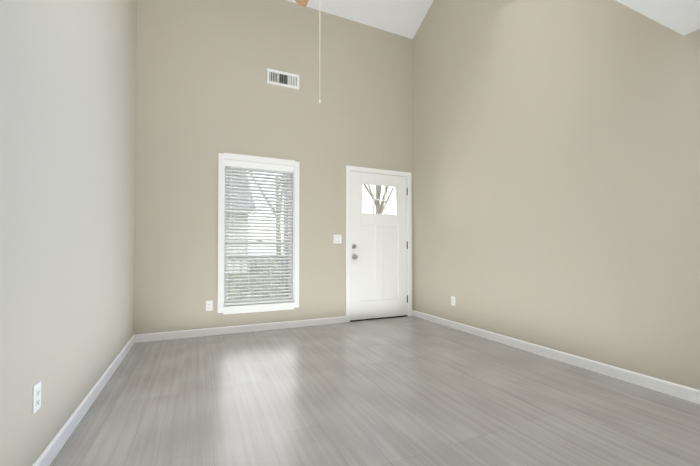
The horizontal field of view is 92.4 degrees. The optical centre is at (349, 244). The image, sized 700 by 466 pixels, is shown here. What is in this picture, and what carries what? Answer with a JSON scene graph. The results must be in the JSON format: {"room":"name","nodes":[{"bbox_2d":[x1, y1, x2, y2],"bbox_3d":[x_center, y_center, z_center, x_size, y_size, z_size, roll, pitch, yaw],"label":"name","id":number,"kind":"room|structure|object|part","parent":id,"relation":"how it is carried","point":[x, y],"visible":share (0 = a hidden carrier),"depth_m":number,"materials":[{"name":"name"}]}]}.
{"room":"empty living room","nodes":[
{"label":"empty living room","id":0,"kind":"room"},
{"bbox_2d":[0,0,136,465],"bbox_3d":[-1.094,-1.485,0.762,0.150,4.929,6.343,0,-1,-24],"label":"wall","id":1,"kind":"structure","parent":0,"point":[67,137],"depth_m":1.66,"materials":[{"name":"paint"}]},
{"bbox_2d":[32,381,40,413],"bbox_3d":[-1.313,0.640,1.409,0.008,0.114,0.070,0,-1,-24],"label":"electrical outlet","id":2,"kind":"object","parent":1,"relation":"attached to","point":[36,397],"visible":1,"depth_m":1.40,"materials":[{"name":"plastic"}]},
{"bbox_2d":[32,334,135,465],"bbox_3d":[-1.019,0.939,0.756,0.014,0.083,6.042,0,-1,-24],"label":"baseboard","id":3,"kind":"structure","parent":1,"relation":"attached to","point":[48,455],"depth_m":1.87,"materials":[{"name":"paint"}]},
{"bbox_2d":[133,0,412,334],"bbox_3d":[-0.695,-1.121,4.330,3.808,4.316,0.150,0,-1,-24],"label":"wall","id":4,"kind":"structure","parent":0,"point":[206,93],"depth_m":4.02,"materials":[{"name":"paint"}]},
{"bbox_2d":[206,301,212,310],"bbox_3d":[-1.596,0.694,3.809,0.070,0.114,0.008,0,-1,-24],"label":"electrical outlet","id":5,"kind":"object","parent":4,"relation":"attached to","point":[209,305],"visible":1,"depth_m":3.81,"materials":[{"name":"plastic"}]},
{"bbox_2d":[136,316,345,342],"bbox_3d":[-1.143,0.991,4.005,2.392,0.083,0.013,0,-1,-24],"label":"baseboard","id":6,"kind":"structure","parent":4,"relation":"attached to","point":[158,336],"depth_m":3.91,"materials":[{"name":"paint"}]},
{"bbox_2d":[217,153,298,314],"bbox_3d":[-1.101,-0.127,4.097,0.957,1.870,0.146,0,-1,-24],"label":"window","id":7,"kind":"structure","parent":4,"relation":"in","point":[258,307],"depth_m":4.04,"materials":[{"name":"paint"}]},
{"bbox_3d":[-1.118,-0.131,4.136,0.813,1.694,0.060,0,-1,-24],"label":"window sash","id":8,"kind":"part","parent":7,"relation":"part of","materials":[{"name":"white plastic"}]},
{"bbox_3d":[-1.119,-0.133,4.138,0.737,1.614,0.034,0,-1,-24],"label":"glass","id":9,"kind":"part","parent":7,"relation":"part of","materials":[{"name":"clear glass"}]},
{"bbox_2d":[224,160,293,305],"bbox_3d":[-1.093,-0.135,4.080,0.813,1.687,0.062,0,-1,-24],"label":"window blinds","id":10,"kind":"object","parent":7,"relation":"attached to","point":[257,168],"visible":0.96,"depth_m":4.07,"materials":[{"name":"white plastic"}]},
{"bbox_2d":[267,68,298,89],"bbox_3d":[-0.830,-2.065,4.188,0.403,0.180,0.025,0,-1,-24],"label":"air vent","id":11,"kind":"object","parent":4,"relation":"in","point":[282,79],"visible":1,"depth_m":4.19,"materials":[{"name":"plastic"}]},
{"bbox_2d":[333,235,341,242],"bbox_3d":[-0.165,-0.074,4.464,0.116,0.116,0.009,0,-1,-24],"label":"light switch","id":12,"kind":"object","parent":4,"relation":"attached to","point":[337,238],"visible":1,"depth_m":4.46,"materials":[{"name":"plastic"}]},
{"bbox_2d":[346,165,411,321],"bbox_3d":[0.408,-0.010,4.758,1.050,2.108,0.191,0,-1,-24],"label":"door frame","id":13,"kind":"structure","parent":4,"relation":"in","point":[409,216],"depth_m":4.75,"materials":[{"name":"paint"}]},
{"bbox_3d":[0.071,0.098,4.539,0.066,0.209,0.070,0,-1,-24],"label":"knob","id":14,"kind":"part","parent":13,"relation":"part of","materials":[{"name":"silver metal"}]},
{"bbox_2d":[350,171,406,319],"bbox_3d":[0.411,0.016,4.752,0.914,2.024,0.050,0,-1,-24],"label":"door","id":15,"kind":"structure","parent":13,"relation":"attached to","point":[378,277],"depth_m":4.72,"materials":[{"name":"paint"}]},
{"bbox_3d":[0.412,-0.637,4.765,0.546,0.407,0.006,0,-1,-24],"label":"lite glass","id":16,"kind":"part","parent":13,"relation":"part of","materials":[{"name":"clear glass"}]},
{"bbox_2d":[287,0,433,38],"bbox_3d":[-0.038,-3.553,2.909,3.508,0.903,3.053,0,-1,-24],"label":"ceiling","id":17,"kind":"structure","parent":0,"point":[404,18],"depth_m":4.58,"materials":[{"name":"paint"}]},
{"bbox_2d":[295,0,320,102],"bbox_3d":[-0.253,-2.505,2.858,1.317,2.687,1.256,0,-1,-24],"label":"fan","id":18,"kind":"object","parent":17,"relation":"hanging from","point":[303,3],"visible":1,"depth_m":3.39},
{"bbox_2d":[50,316,699,465],"bbox_3d":[0.575,1.052,1.471,3.808,0.120,6.343,0,-1,-24],"label":"floor","id":19,"kind":"structure","parent":0,"point":[407,391],"depth_m":2.06,"materials":[{"name":"grey laminate"}]},
{"bbox_2d":[350,315,407,321],"bbox_3d":[0.394,1.033,4.771,0.922,0.024,0.125,0,-1,-24],"label":"threshold","id":20,"kind":"object","parent":19,"relation":"on","point":[378,318],"visible":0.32,"depth_m":4.70,"materials":[{"name":"grey metal"}]},
{"bbox_2d":[413,0,699,389],"bbox_3d":[2.243,-1.461,2.261,0.150,4.929,6.343,0,-1,-24],"label":"wall","id":21,"kind":"structure","parent":0,"point":[556,174],"depth_m":2.93,"materials":[{"name":"paint"}]},
{"bbox_2d":[451,296,454,305],"bbox_3d":[1.282,0.700,4.171,0.008,0.114,0.070,0,-1,-24],"label":"electrical outlet","id":22,"kind":"object","parent":21,"relation":"attached to","point":[453,300],"visible":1,"depth_m":4.17,"materials":[{"name":"plastic"}]},
{"bbox_2d":[412,310,699,403],"bbox_3d":[2.162,0.962,2.185,0.028,0.083,6.042,0,-1,-24],"label":"baseboard","id":23,"kind":"structure","parent":21,"relation":"attached to","point":[680,391],"depth_m":2.75,"materials":[{"name":"paint"}]},
{"bbox_2d":[616,0,699,35],"bbox_3d":[1.200,-1.473,0.119,3.508,0.140,2.990,0,-1,-24],"label":"ceiling","id":24,"kind":"structure","parent":0,"point":[681,17],"depth_m":1.98,"materials":[{"name":"paint"}]},
{"label":"outside","id":25,"kind":"structure","parent":0,"visible":0},
{"bbox_2d":[228,260,281,298],"bbox_3d":[-12.945,1.855,34.773,85.000,0.150,65.505,0,-1,-24],"label":"ground","id":26,"kind":"structure","parent":25,"point":[254,281],"depth_m":12.22,"materials":[{"name":"green plant"}]},
{"bbox_2d":[228,169,256,271],"bbox_3d":[-12.695,-1.781,20.247,12.300,6.650,10.000,0,-1,-24],"label":"house","id":27,"kind":"structure","parent":26,"relation":"on","point":[238,224],"depth_m":18.34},
{"bbox_2d":[228,174,287,299],"bbox_3d":[-0.989,-0.120,5.391,5.700,2.850,2.046,0,-1,-24],"label":"porch","id":28,"kind":"object","parent":26,"relation":"on","point":[263,267],"depth_m":6.13,"materials":[{"name":"white wood"}]},
{"bbox_2d":[248,171,394,283],"bbox_3d":[-2.509,-3.354,13.058,13.648,9.611,11.972,0,-1,-24],"label":"trees","id":29,"kind":"object","parent":26,"relation":"on","point":[379,209],"depth_m":11.75,"materials":[{"name":"brown plant"}]}
]}

